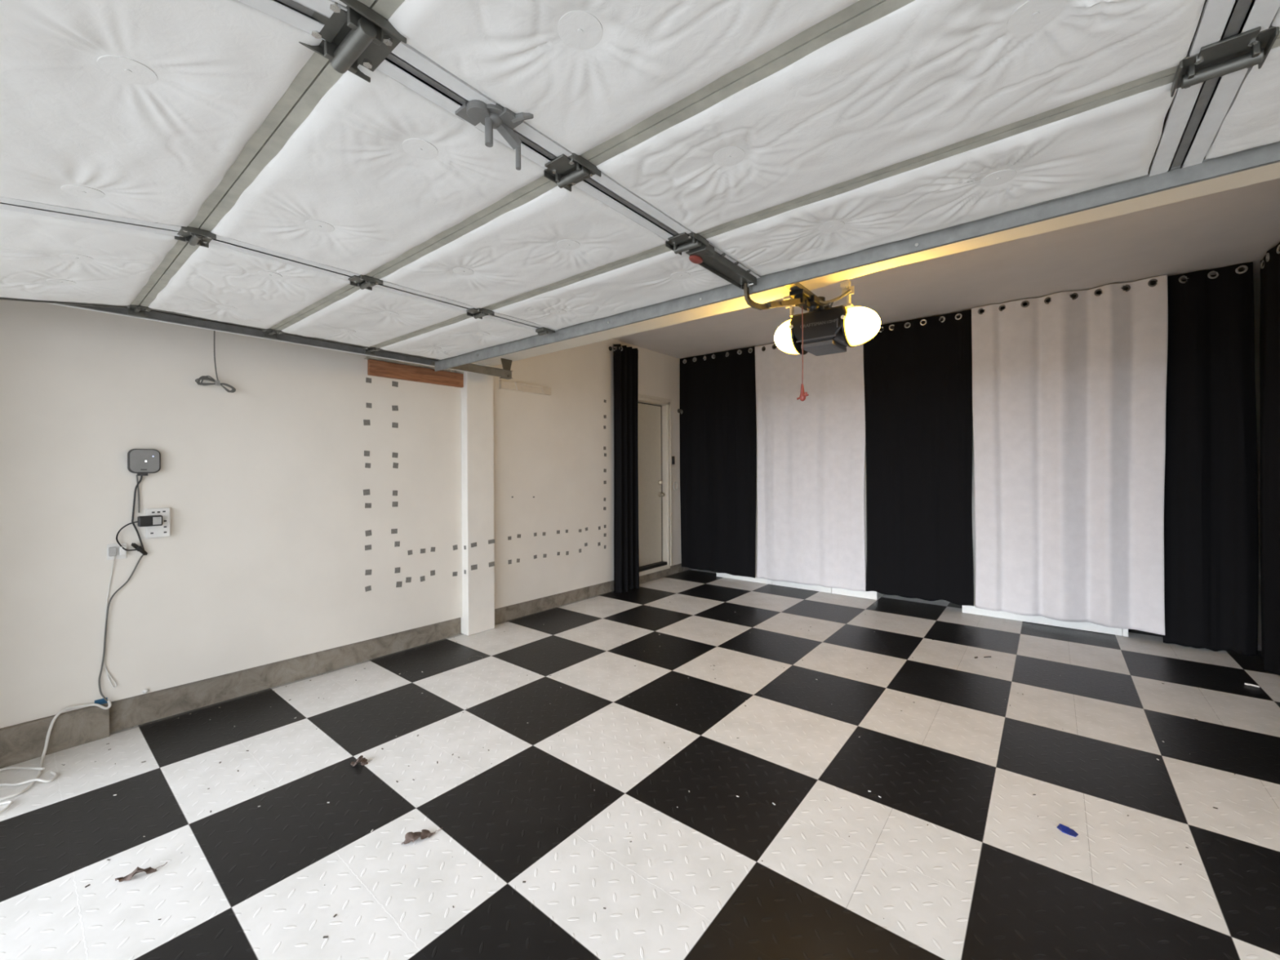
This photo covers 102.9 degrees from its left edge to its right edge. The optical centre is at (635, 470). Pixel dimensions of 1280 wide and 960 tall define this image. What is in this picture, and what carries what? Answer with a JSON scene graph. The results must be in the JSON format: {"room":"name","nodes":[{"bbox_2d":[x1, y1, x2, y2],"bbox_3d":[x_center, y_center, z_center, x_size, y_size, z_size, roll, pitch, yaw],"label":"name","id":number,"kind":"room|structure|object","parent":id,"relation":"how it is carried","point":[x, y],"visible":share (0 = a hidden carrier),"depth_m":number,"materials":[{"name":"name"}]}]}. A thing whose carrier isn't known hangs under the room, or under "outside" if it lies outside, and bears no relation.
{"room":"garage","nodes":[
{"label":"garage","id":0,"kind":"room"},
{"bbox_2d":[195,330,235,392],"bbox_3d":[-2.454,-0.966,2.985,0.080,0.998,0.190,0,0,39],"label":"wire","id":1,"kind":"object","parent":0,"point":[217,382],"visible":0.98,"depth_m":2.99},
{"bbox_2d":[0,299,685,728],"bbox_3d":[-1.203,-0.113,4.755,0.140,2.752,6.860,0,0,39],"label":"wall","id":2,"kind":"structure","parent":0,"point":[264,559],"depth_m":3.14,"materials":[{"name":"paint"}]},
{"bbox_2d":[106,542,126,559],"bbox_3d":[-2.755,0.430,2.709,0.030,0.083,0.074,0,0,39],"label":"wall outlet","id":3,"kind":"object","parent":2,"relation":"attached to","point":[113,549],"visible":1,"depth_m":2.71,"materials":[{"name":"white plastic"}]},
{"bbox_2d":[103,555,116,688],"bbox_3d":[-2.777,0.803,2.693,0.048,0.702,0.013,0,0,-35],"label":"wire","id":4,"kind":"object","parent":3,"relation":"hanging from","point":[107,671],"visible":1,"depth_m":2.69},
{"bbox_2d":[130,542,147,555],"bbox_3d":[-2.693,0.427,2.766,0.026,0.075,0.068,0,0,39],"label":"cable bundle","id":5,"kind":"object","parent":2,"relation":"attached to","point":[139,548],"visible":1,"depth_m":2.76,"materials":[{"name":"black plastic"}]},
{"bbox_2d":[97,554,143,701],"bbox_3d":[-2.739,0.831,2.720,0.020,0.763,0.180,0,0,38],"label":"cable","id":6,"kind":"object","parent":5,"relation":"hanging from","point":[142,555],"visible":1,"depth_m":2.67,"materials":[{"name":"grey plastic"}]},
{"bbox_2d":[115,520,137,551],"bbox_3d":[-2.721,0.352,2.734,0.091,0.161,0.037,0,0,-24],"label":"cable","id":7,"kind":"object","parent":5,"relation":"attached to","point":[122,527],"visible":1,"depth_m":2.71,"materials":[{"name":"black plastic"}]},
{"bbox_2d":[127,448,160,475],"bbox_3d":[-2.685,-0.044,2.785,0.040,0.146,0.128,0,0,39],"label":"hub","id":8,"kind":"object","parent":2,"relation":"attached to","point":[142,462],"visible":1,"depth_m":2.77,"materials":[{"name":"grey plastic"}]},
{"bbox_2d":[131,475,144,550],"bbox_3d":[-2.705,0.230,2.770,0.051,0.412,0.015,0,0,-41],"label":"power cable","id":9,"kind":"object","parent":8,"relation":"hanging from","point":[141,477],"visible":0.98,"depth_m":2.76,"materials":[{"name":"black plastic"}]},
{"bbox_2d":[136,475,139,512],"bbox_3d":[-2.705,0.127,2.771,0.010,0.206,0.020,0,0,-11],"label":"cable","id":10,"kind":"object","parent":8,"relation":"hanging from","point":[137,481],"visible":1,"depth_m":2.77,"materials":[{"name":"plastic"}]},
{"bbox_2d":[142,688,148,693],"bbox_3d":[-2.688,1.210,2.796,0.021,0.023,0.023,0,0,39],"label":"clip","id":11,"kind":"object","parent":2,"relation":"attached to","point":[144,691],"visible":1,"depth_m":2.79,"materials":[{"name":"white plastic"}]},
{"bbox_2d":[145,507,170,537],"bbox_3d":[-2.653,0.290,2.831,0.034,0.161,0.098,0,0,39],"label":"outlet expander","id":12,"kind":"object","parent":2,"relation":"attached to","point":[163,531],"visible":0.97,"depth_m":2.83,"materials":[{"name":"white plastic"}]},
{"bbox_2d":[137,515,162,527],"bbox_3d":[-2.644,0.274,2.776,0.048,0.056,0.096,0,0,39],"label":"power adapter","id":13,"kind":"object","parent":12,"relation":"attached to","point":[153,520],"visible":1,"depth_m":2.76,"materials":[{"name":"black plastic"}]},
{"bbox_2d":[46,302,512,379],"bbox_3d":[-1.956,0.215,3.097,0.061,2.243,2.945,0,0,39],"label":"door track","id":14,"kind":"object","parent":2,"relation":"attached to","point":[505,373],"visible":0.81,"depth_m":2.99,"materials":[{"name":"grey metal"}]},
{"bbox_2d":[0,0,1279,371],"bbox_3d":[-0.190,-0.767,1.349,4.897,0.138,2.147,0,0,39],"label":"garage door","id":15,"kind":"structure","parent":14,"relation":"attached to","point":[451,184],"depth_m":1.19,"materials":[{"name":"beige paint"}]},
{"bbox_2d":[45,279,76,284],"bbox_3d":[-2.245,-0.737,1.993,0.080,0.013,0.079,0,0,39],"label":"washer","id":16,"kind":"object","parent":15,"relation":"in","point":[48,282],"depth_m":1.99,"materials":[{"name":"white plastic"}]},
{"bbox_2d":[59,253,93,261],"bbox_3d":[-1.946,-0.741,1.775,0.080,0.013,0.079,0,0,39],"label":"washer","id":17,"kind":"object","parent":15,"relation":"in","point":[63,257],"depth_m":1.77,"materials":[{"name":"white plastic"}]},
{"bbox_2d":[61,184,105,198],"bbox_3d":[-1.465,-0.739,1.352,0.080,0.013,0.079,0,0,39],"label":"washer","id":18,"kind":"object","parent":15,"relation":"in","point":[75,191],"depth_m":1.35,"materials":[{"name":"white plastic"}]},
{"bbox_2d":[97,55,157,84],"bbox_3d":[-0.943,-0.743,0.948,0.080,0.013,0.079,0,0,39],"label":"washer","id":19,"kind":"object","parent":15,"relation":"in","point":[121,69],"depth_m":0.95,"materials":[{"name":"white plastic"}]},
{"bbox_2d":[216,305,237,310],"bbox_3d":[-1.952,-0.776,2.434,0.080,0.003,0.080,0,0,-34],"label":"washer","id":20,"kind":"object","parent":15,"relation":"in","point":[218,307],"depth_m":2.44,"materials":[{"name":"white plastic"}]},
{"bbox_2d":[257,271,282,279],"bbox_3d":[-1.455,-0.778,2.030,0.080,0.003,0.080,0,0,-34],"label":"washer","id":21,"kind":"object","parent":15,"relation":"in","point":[264,274],"depth_m":2.03,"materials":[{"name":"white plastic"}]},
{"bbox_2d":[305,220,334,232],"bbox_3d":[-1.009,-0.779,1.628,0.080,0.003,0.080,0,0,-34],"label":"washer","id":22,"kind":"object","parent":15,"relation":"in","point":[316,226],"depth_m":1.63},
{"bbox_2d":[339,328,355,333],"bbox_3d":[-1.611,-0.778,2.853,0.080,0.003,0.080,0,0,22],"label":"washer","id":23,"kind":"object","parent":15,"relation":"in","point":[341,331],"depth_m":2.85,"materials":[{"name":"white plastic"}]},
{"bbox_2d":[381,311,399,315],"bbox_3d":[-1.223,-0.780,2.537,0.080,0.003,0.080,0,0,-34],"label":"washer","id":24,"kind":"object","parent":15,"relation":"in","point":[383,313],"depth_m":2.54,"materials":[{"name":"white plastic"}]},
{"bbox_2d":[402,138,438,159],"bbox_3d":[-0.524,-0.781,1.241,0.080,0.003,0.080,0,0,0],"label":"washer","id":25,"kind":"object","parent":15,"relation":"in","point":[412,148],"depth_m":1.24,"materials":[{"name":"white plastic"}]},
{"bbox_2d":[428,346,441,349],"bbox_3d":[-1.283,-0.781,3.256,0.080,0.003,0.080,0,0,22],"label":"washer","id":26,"kind":"object","parent":15,"relation":"in","point":[429,348],"depth_m":3.25,"materials":[{"name":"white plastic"}]},
{"bbox_2d":[453,267,474,275],"bbox_3d":[-0.678,-0.781,2.003,0.080,0.003,0.080,0,0,22],"label":"washer","id":27,"kind":"object","parent":15,"relation":"in","point":[456,271],"depth_m":2.00,"materials":[{"name":"white plastic"}]},
{"bbox_2d":[475,332,489,336],"bbox_3d":[-0.880,-0.782,2.928,0.080,0.003,0.080,0,0,22],"label":"washer","id":28,"kind":"object","parent":15,"relation":"in","point":[477,334],"depth_m":2.93,"materials":[{"name":"white plastic"}]},
{"bbox_2d":[550,309,566,314],"bbox_3d":[-0.383,-0.784,2.524,0.080,0.003,0.080,0,0,22],"label":"washer","id":29,"kind":"object","parent":15,"relation":"in","point":[552,311],"depth_m":2.52,"materials":[{"name":"white plastic"}]},
{"bbox_2d":[556,239,580,249],"bbox_3d":[-0.234,-0.783,1.772,0.080,0.003,0.080,0,0,22],"label":"washer","id":30,"kind":"object","parent":15,"relation":"in","point":[562,244],"depth_m":1.77,"materials":[{"name":"white plastic"}]},
{"bbox_2d":[557,10,602,49],"bbox_3d":[-0.099,-0.782,0.908,0.080,0.003,0.080,0,0,0],"label":"washer","id":31,"kind":"object","parent":15,"relation":"in","point":[576,29],"depth_m":0.91,"materials":[{"name":"white plastic"}]},
{"bbox_2d":[671,271,690,279],"bbox_3d":[0.180,-0.786,2.060,0.080,0.003,0.080,0,0,0],"label":"washer","id":32,"kind":"object","parent":15,"relation":"in","point":[674,275],"depth_m":2.06,"materials":[{"name":"white plastic"}]},
{"bbox_2d":[712,146,745,166],"bbox_3d":[0.233,-0.785,1.276,0.080,0.003,0.080,0,0,0],"label":"washer","id":33,"kind":"object","parent":15,"relation":"in","point":[722,156],"depth_m":1.28,"materials":[{"name":"white plastic"}]},
{"bbox_2d":[817,220,844,232],"bbox_3d":[0.631,-0.788,1.648,0.080,0.003,0.080,0,0,-12],"label":"washer","id":34,"kind":"object","parent":15,"relation":"in","point":[825,226],"depth_m":1.65,"materials":[{"name":"white plastic"}]},
{"bbox_2d":[980,169,1016,186],"bbox_3d":[0.979,-0.789,1.378,0.080,0.003,0.080,0,0,-12],"label":"washer","id":35,"kind":"object","parent":15,"relation":"in","point":[997,178],"depth_m":1.38,"materials":[{"name":"white plastic"}]},
{"bbox_2d":[1007,0,1066,34],"bbox_3d":[0.689,-0.786,0.879,0.080,0.003,0.080,0,0,-12],"label":"washer","id":36,"kind":"object","parent":15,"relation":"in","point":[1024,16],"depth_m":0.88,"materials":[{"name":"white plastic"}]},
{"bbox_2d":[0,563,692,768],"bbox_3d":[-1.178,1.344,4.743,0.185,0.281,6.860,0,0,39],"label":"baseboard","id":37,"kind":"structure","parent":2,"relation":"attached to","point":[24,741],"depth_m":3.08,"materials":[{"name":"concrete"}]},
{"bbox_2d":[94,697,107,704],"bbox_3d":[-2.795,1.207,2.661,0.022,0.022,0.060,0,0,39],"label":"tape strip","id":38,"kind":"object","parent":37,"relation":"on","point":[100,701],"visible":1,"depth_m":2.67,"materials":[{"name":"blue plastic"}]},
{"bbox_2d":[363,488,369,495],"bbox_3d":[-1.960,0.158,3.710,0.003,0.045,0.048,0,0,39],"label":"pad","id":39,"kind":"object","parent":2,"relation":"attached to","point":[366,491],"visible":1,"depth_m":3.71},
{"bbox_2d":[363,419,370,425],"bbox_3d":[-1.959,-0.349,3.712,0.003,0.044,0.048,0,0,39],"label":"pad","id":40,"kind":"object","parent":2,"relation":"attached to","point":[366,422],"visible":1,"depth_m":3.71,"materials":[{"name":"grey"}]},
{"bbox_2d":[364,450,369,456],"bbox_3d":[-1.959,-0.124,3.712,0.003,0.041,0.040,0,0,39],"label":"pad","id":41,"kind":"object","parent":2,"relation":"attached to","point":[366,453],"visible":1,"depth_m":3.71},
{"bbox_2d":[364,462,370,467],"bbox_3d":[-1.954,-0.036,3.717,0.003,0.038,0.040,0,0,39],"label":"pad","id":42,"kind":"object","parent":2,"relation":"attached to","point":[366,464],"visible":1,"depth_m":3.71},
{"bbox_2d":[364,529,371,536],"bbox_3d":[-1.951,0.456,3.719,0.003,0.044,0.046,0,0,39],"label":"pad","id":43,"kind":"object","parent":2,"relation":"attached to","point":[368,533],"visible":1,"depth_m":3.72,"materials":[{"name":"grey"}]},
{"bbox_2d":[364,544,371,550],"bbox_3d":[-1.952,0.561,3.717,0.003,0.037,0.046,0,0,39],"label":"pad","id":44,"kind":"object","parent":2,"relation":"attached to","point":[366,547],"visible":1,"depth_m":3.72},
{"bbox_2d":[364,569,371,575],"bbox_3d":[-1.950,0.743,3.718,0.003,0.042,0.046,0,0,39],"label":"pad","id":45,"kind":"object","parent":2,"relation":"attached to","point":[367,572],"visible":1,"depth_m":3.71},
{"bbox_2d":[364,502,371,507],"bbox_3d":[-1.952,0.256,3.718,0.003,0.038,0.046,0,0,39],"label":"pad","id":46,"kind":"object","parent":2,"relation":"attached to","point":[366,504],"visible":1,"depth_m":3.72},
{"bbox_2d":[364,585,371,591],"bbox_3d":[-1.952,0.861,3.717,0.003,0.040,0.044,0,0,39],"label":"pad","id":47,"kind":"object","parent":2,"relation":"attached to","point":[367,588],"visible":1,"depth_m":3.71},
{"bbox_2d":[365,377,371,382],"bbox_3d":[-1.951,-0.658,3.724,0.003,0.037,0.039,0,0,39],"label":"pad","id":48,"kind":"object","parent":2,"relation":"attached to","point":[367,380],"visible":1,"depth_m":3.72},
{"bbox_2d":[366,402,371,408],"bbox_3d":[-1.950,-0.475,3.724,0.003,0.036,0.038,0,0,39],"label":"pad","id":49,"kind":"object","parent":2,"relation":"attached to","point":[368,405],"visible":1,"depth_m":3.72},
{"bbox_2d":[391,528,397,533],"bbox_3d":[-1.832,0.460,3.866,0.003,0.037,0.047,0,0,39],"label":"pad","id":50,"kind":"object","parent":2,"relation":"attached to","point":[393,531],"visible":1,"depth_m":3.86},
{"bbox_2d":[391,381,398,386],"bbox_3d":[-1.829,-0.657,3.874,0.003,0.041,0.046,0,0,39],"label":"pad","id":51,"kind":"object","parent":2,"relation":"attached to","point":[394,384],"visible":1,"depth_m":3.87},
{"bbox_2d":[391,422,398,427],"bbox_3d":[-1.829,-0.344,3.873,0.003,0.040,0.045,0,0,39],"label":"pad","id":52,"kind":"object","parent":2,"relation":"attached to","point":[393,424],"visible":1,"depth_m":3.87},
{"bbox_2d":[391,405,398,410],"bbox_3d":[-1.829,-0.474,3.873,0.003,0.044,0.048,0,0,39],"label":"pad","id":53,"kind":"object","parent":2,"relation":"attached to","point":[393,407],"visible":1,"depth_m":3.87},
{"bbox_2d":[391,452,398,457],"bbox_3d":[-1.829,-0.117,3.872,0.003,0.042,0.045,0,0,39],"label":"pad","id":54,"kind":"object","parent":2,"relation":"attached to","point":[395,455],"visible":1,"depth_m":3.87,"materials":[{"name":"grey"}]},
{"bbox_2d":[391,502,398,506],"bbox_3d":[-1.828,0.256,3.871,0.003,0.040,0.043,0,0,39],"label":"pad","id":55,"kind":"object","parent":2,"relation":"attached to","point":[394,504],"visible":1,"depth_m":3.87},
{"bbox_2d":[392,490,397,495],"bbox_3d":[-1.828,0.171,3.871,0.003,0.042,0.039,0,0,39],"label":"pad","id":56,"kind":"object","parent":2,"relation":"attached to","point":[394,492],"visible":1,"depth_m":3.87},
{"bbox_2d":[392,462,398,468],"bbox_3d":[-1.826,-0.038,3.875,0.003,0.046,0.043,0,0,39],"label":"pad","id":57,"kind":"object","parent":2,"relation":"attached to","point":[395,465],"visible":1,"depth_m":3.87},
{"bbox_2d":[394,541,399,546],"bbox_3d":[-1.817,0.560,3.883,0.003,0.042,0.040,0,0,39],"label":"pad","id":58,"kind":"object","parent":2,"relation":"attached to","point":[397,544],"visible":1,"depth_m":3.88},
{"bbox_2d":[395,567,399,573],"bbox_3d":[-1.816,0.759,3.884,0.003,0.043,0.041,0,0,39],"label":"pad","id":59,"kind":"object","parent":2,"relation":"attached to","point":[397,569],"visible":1,"depth_m":3.88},
{"bbox_2d":[395,581,402,587],"bbox_3d":[-1.808,0.869,3.893,0.003,0.046,0.045,0,0,39],"label":"pad","id":60,"kind":"object","parent":2,"relation":"attached to","point":[399,583],"visible":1,"depth_m":3.89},
{"bbox_2d":[405,577,411,582],"bbox_3d":[-1.762,0.847,3.950,0.003,0.045,0.046,0,0,39],"label":"pad","id":61,"kind":"object","parent":2,"relation":"attached to","point":[408,580],"visible":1,"depth_m":3.95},
{"bbox_2d":[407,550,412,555],"bbox_3d":[-1.754,0.637,3.961,0.003,0.037,0.037,0,0,39],"label":"pad","id":62,"kind":"object","parent":2,"relation":"attached to","point":[410,552],"visible":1,"depth_m":3.96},
{"bbox_2d":[367,359,463,387],"bbox_3d":[-1.699,-0.754,4.010,0.035,0.113,0.779,0,0,39],"label":"wood board","id":63,"kind":"object","parent":2,"relation":"attached to","point":[375,367],"visible":1,"depth_m":3.95,"materials":[{"name":"brown wood"}]},
{"bbox_2d":[364,355,463,373],"bbox_3d":[-1.688,-0.834,4.010,0.052,0.047,0.840,0,0,39],"label":"metal track","id":64,"kind":"object","parent":63,"relation":"on","point":[367,357],"visible":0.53,"depth_m":3.91,"materials":[{"name":"metal"}]},
{"bbox_2d":[420,575,425,582],"bbox_3d":[-1.689,0.857,4.039,0.003,0.043,0.040,0,0,39],"label":"pad","id":65,"kind":"object","parent":2,"relation":"attached to","point":[422,578],"visible":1,"depth_m":4.04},
{"bbox_2d":[420,548,425,553],"bbox_3d":[-1.688,0.638,4.041,0.003,0.037,0.042,0,0,39],"label":"pad","id":66,"kind":"object","parent":2,"relation":"attached to","point":[422,550],"visible":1,"depth_m":4.04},
{"bbox_2d":[430,569,435,575],"bbox_3d":[-1.635,0.824,4.105,0.003,0.042,0.039,0,0,39],"label":"pad","id":67,"kind":"object","parent":2,"relation":"attached to","point":[432,572],"visible":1,"depth_m":4.11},
{"bbox_2d":[431,546,435,551],"bbox_3d":[-1.634,0.635,4.108,0.003,0.040,0.040,0,0,39],"label":"pad","id":68,"kind":"object","parent":2,"relation":"attached to","point":[433,548],"visible":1,"depth_m":4.11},
{"bbox_2d":[452,571,457,576],"bbox_3d":[-1.511,0.864,4.258,0.003,0.038,0.044,0,0,39],"label":"pad","id":69,"kind":"object","parent":2,"relation":"attached to","point":[454,574],"visible":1,"depth_m":4.26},
{"bbox_2d":[453,544,457,550],"bbox_3d":[-1.510,0.643,4.261,0.003,0.044,0.045,0,0,39],"label":"pad","id":70,"kind":"object","parent":2,"relation":"attached to","point":[455,547],"visible":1,"depth_m":4.26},
{"bbox_2d":[471,542,476,547],"bbox_3d":[-1.368,0.627,4.304,0.003,0.039,0.057,0,0,39],"label":"pad","id":71,"kind":"object","parent":2,"relation":"attached to","point":[473,544],"visible":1,"depth_m":4.30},
{"bbox_2d":[461,362,494,635],"bbox_3d":[-1.368,0.234,4.398,0.113,2.296,0.265,0,0,39],"label":"pillar","id":72,"kind":"structure","parent":2,"relation":"attached to","point":[477,393],"depth_m":4.34,"materials":[{"name":"paint"}]},
{"bbox_2d":[471,564,477,570],"bbox_3d":[-1.366,0.817,4.306,0.003,0.042,0.059,0,0,39],"label":"pad","id":73,"kind":"object","parent":72,"relation":"attached to","point":[473,566],"visible":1,"depth_m":4.30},
{"bbox_2d":[488,538,494,544],"bbox_3d":[-1.258,0.619,4.440,0.003,0.036,0.067,0,0,39],"label":"pad","id":74,"kind":"object","parent":72,"relation":"attached to","point":[490,541],"visible":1,"depth_m":4.43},
{"bbox_2d":[488,561,494,567],"bbox_3d":[-1.256,0.816,4.440,0.003,0.043,0.060,0,0,39],"label":"pad","id":75,"kind":"object","parent":2,"relation":"attached to","point":[492,563],"visible":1,"depth_m":4.44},
{"bbox_2d":[498,379,551,395],"bbox_3d":[-1.031,-0.781,4.823,0.045,0.085,0.600,0,0,39],"label":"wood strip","id":76,"kind":"object","parent":2,"relation":"attached to","point":[517,386],"visible":1,"depth_m":4.79,"materials":[{"name":"beige wood"}]},
{"bbox_2d":[637,393,672,576],"bbox_3d":[0.067,0.174,6.295,0.166,2.202,1.090,0,0,39],"label":"door","id":77,"kind":"structure","parent":2,"relation":"in","point":[655,413],"depth_m":6.53,"materials":[{"name":"white paint"}]},
{"bbox_2d":[671,456,675,464],"bbox_3d":[0.493,-0.134,6.709,0.027,0.108,0.042,0,0,39],"label":"wall switch","id":78,"kind":"object","parent":2,"relation":"attached to","point":[673,457],"visible":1,"depth_m":6.70,"materials":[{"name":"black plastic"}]},
{"bbox_3d":[-0.168,-1.380,5.896,0.034,0.049,0.430,0,0,39],"label":"curtain rod","id":79,"kind":"object","parent":2,"relation":"attached to","visible":0},
{"bbox_2d":[612,343,639,593],"bbox_3d":[-0.096,-0.022,5.843,0.086,2.792,0.414,0,0,44],"label":"curtain","id":80,"kind":"object","parent":79,"relation":"hanging from","point":[625,359],"visible":1,"depth_m":5.79,"materials":[{"name":"fabric"}]},
{"bbox_2d":[0,568,1279,959],"bbox_3d":[1.069,1.402,2.930,5.950,0.050,6.600,0,0,39],"label":"floor","id":81,"kind":"structure","parent":0,"point":[988,877],"depth_m":2.13,"materials":[{"name":"tile"}]},
{"bbox_2d":[0,800,13,813],"bbox_3d":[-2.618,1.390,2.070,0.081,0.010,0.149,0,0,-21],"label":"extension cord","id":82,"kind":"object","parent":81,"relation":"on","point":[11,802],"visible":1,"depth_m":2.12,"materials":[{"name":"white plastic"}]},
{"bbox_2d":[0,766,44,771],"bbox_3d":[-2.895,1.383,2.351,0.320,0.024,0.089,0,0,-15],"label":"extension cord","id":83,"kind":"object","parent":81,"relation":"on","point":[9,767],"visible":1,"depth_m":2.37,"materials":[{"name":"white plastic"}]},
{"bbox_2d":[0,770,57,786],"bbox_3d":[-2.762,1.384,2.279,0.277,0.025,0.097,0,0,-19],"label":"extension cord","id":84,"kind":"object","parent":81,"relation":"on","point":[52,772],"visible":1,"depth_m":2.27,"materials":[{"name":"white plastic"}]},
{"bbox_2d":[0,699,111,800],"bbox_3d":[-2.773,1.292,2.376,0.170,0.209,0.587,0,0,-12],"label":"extension cord","id":85,"kind":"object","parent":81,"relation":"on","point":[109,704],"visible":0.98,"depth_m":2.49,"materials":[{"name":"white plastic"}]},
{"bbox_2d":[115,862,167,882],"bbox_3d":[-1.702,1.381,1.756,0.132,0.025,0.037,0,0,-37],"label":"fallen leaf","id":86,"kind":"object","parent":81,"relation":"on","point":[148,870],"visible":1,"depth_m":1.75,"materials":[{"name":"brown plant"}]},
{"bbox_2d":[131,598,587,727],"bbox_3d":[-1.508,1.386,4.221,0.102,0.003,3.808,0,0,39],"label":"debris","id":87,"kind":"object","parent":81,"relation":"on","point":[587,598],"visible":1,"depth_m":3.25,"materials":[{"name":"plant"}]},
{"bbox_2d":[350,755,371,766],"bbox_3d":[-1.303,1.377,2.419,0.089,0.029,0.056,0,0,-33],"label":"fallen leaf","id":88,"kind":"object","parent":81,"relation":"on","point":[360,759],"visible":1,"depth_m":2.42,"materials":[{"name":"brown plant"}]},
{"bbox_2d":[401,827,442,844],"bbox_3d":[-0.808,1.379,1.927,0.146,0.027,0.056,0,0,-28],"label":"fallen leaf","id":89,"kind":"object","parent":81,"relation":"on","point":[409,837],"visible":1,"depth_m":1.92,"materials":[{"name":"brown plant"}]},
{"bbox_2d":[62,601,1235,937],"bbox_3d":[0.472,1.378,3.032,4.387,0.002,4.983,0,0,39],"label":"crumbs","id":90,"kind":"object","parent":81,"relation":"on","point":[335,914],"visible":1,"depth_m":2.28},
{"bbox_2d":[113,634,1190,836],"bbox_3d":[0.343,1.379,2.812,4.471,0.002,4.483,0,0,39],"label":"crumbs","id":91,"kind":"object","parent":81,"relation":"on","point":[659,634],"visible":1,"depth_m":2.19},
{"bbox_2d":[716,444,884,599],"bbox_3d":[1.922,0.415,6.139,1.930,1.898,0.454,0,0,39],"label":"storage cabinet","id":92,"kind":"object","parent":81,"relation":"on","point":[874,595],"visible":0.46,"depth_m":5.74,"materials":[{"name":"white plastic"}]},
{"bbox_2d":[962,426,1128,636],"bbox_3d":[3.703,0.408,4.691,1.152,1.898,0.454,0,0,39],"label":"storage cabinet","id":93,"kind":"object","parent":81,"relation":"on","point":[1087,626],"visible":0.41,"depth_m":4.60,"materials":[{"name":"white plastic"}]},
{"bbox_2d":[1057,823,1078,836],"bbox_3d":[1.645,1.368,1.944,0.063,0.022,0.047,0,0,39],"label":"scrap","id":94,"kind":"object","parent":81,"relation":"on","point":[1063,828],"visible":1,"depth_m":1.94,"materials":[{"name":"blue plastic"}]},
{"bbox_2d":[1244,683,1259,688],"bbox_3d":[3.885,1.354,3.216,0.014,0.013,0.061,0,0,-36],"label":"twig","id":95,"kind":"object","parent":81,"relation":"on","point":[1248,684],"visible":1,"depth_m":3.21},
{"bbox_2d":[613,177,1279,359],"bbox_3d":[1.063,-1.557,2.904,6.010,0.120,6.860,0,0,39],"label":"ceiling","id":96,"kind":"structure","parent":0,"point":[1237,225],"depth_m":3.78,"materials":[{"name":"paint"}]},
{"bbox_2d":[743,280,880,400],"bbox_3d":[0.099,-0.659,1.651,0.566,0.632,3.251,0,0,39],"label":"garage door opener","id":97,"kind":"object","parent":96,"relation":"attached to","point":[825,329],"visible":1,"depth_m":2.65,"materials":[{"name":"black"}]},
{"bbox_2d":[475,162,1279,365],"bbox_3d":[0.821,-1.208,2.609,5.715,0.575,0.265,0,0,39],"label":"ceiling beam","id":98,"kind":"structure","parent":96,"relation":"attached to","point":[1271,171],"depth_m":2.26,"materials":[{"name":"paint"}]},
{"bbox_2d":[684,270,1244,362],"bbox_3d":[2.551,-1.471,5.312,4.960,0.075,0.049,0,0,39],"label":"curtain rod","id":99,"kind":"object","parent":96,"relation":"attached to","point":[1215,275],"visible":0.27,"depth_m":4.88,"materials":[{"name":"black metal"}]},
{"bbox_2d":[680,346,756,577],"bbox_3d":[1.016,-0.098,6.484,1.114,2.796,0.044,0,0,39],"label":"curtain","id":100,"kind":"object","parent":99,"relation":"hanging from","point":[718,421],"visible":1,"depth_m":6.44,"materials":[{"name":"fabric"}]},
{"bbox_2d":[755,342,865,591],"bbox_3d":[1.927,-0.100,5.756,1.276,2.793,0.047,0,0,40],"label":"curtain","id":101,"kind":"object","parent":99,"relation":"hanging from","point":[811,452],"visible":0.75,"depth_m":5.73,"materials":[{"name":"white fabric"}]},
{"bbox_2d":[863,309,973,606],"bbox_3d":[2.774,-0.111,5.054,0.978,2.776,0.045,0,0,40],"label":"curtain","id":102,"kind":"object","parent":99,"relation":"hanging from","point":[917,376],"visible":0.91,"depth_m":5.03,"materials":[{"name":"fabric"}]},
{"bbox_2d":[971,274,1168,635],"bbox_3d":[3.614,-0.115,4.337,1.268,2.781,0.099,0,0,37],"label":"curtain","id":103,"kind":"object","parent":99,"relation":"hanging from","point":[1069,393],"visible":1,"depth_m":4.28,"materials":[{"name":"white fabric"}]},
{"bbox_2d":[1162,262,1258,656],"bbox_3d":[4.296,-0.078,3.832,0.490,2.860,0.067,0,0,44],"label":"curtain","id":104,"kind":"object","parent":99,"relation":"hanging from","point":[1211,539],"visible":0.96,"depth_m":3.83,"materials":[{"name":"fabric"}]},
{"bbox_3d":[3.875,-1.463,2.854,0.049,0.095,1.950,0,0,39],"label":"curtain rod","id":105,"kind":"object","parent":96,"relation":"attached to","visible":0},
{"bbox_2d":[1259,242,1279,675],"bbox_3d":[4.218,-0.066,3.357,0.063,2.841,0.836,0,0,39],"label":"curtain","id":106,"kind":"object","parent":105,"relation":"hanging from","point":[1269,324],"visible":1,"depth_m":3.42,"materials":[{"name":"fabric"}]},
{"bbox_2d":[1253,272,1262,647],"bbox_3d":[3.118,-0.043,1.255,0.750,2.924,6.600,0,0,39],"label":"wall","id":107,"kind":"structure","parent":0,"point":[1256,281],"depth_m":3.96,"materials":[{"name":"paint"}]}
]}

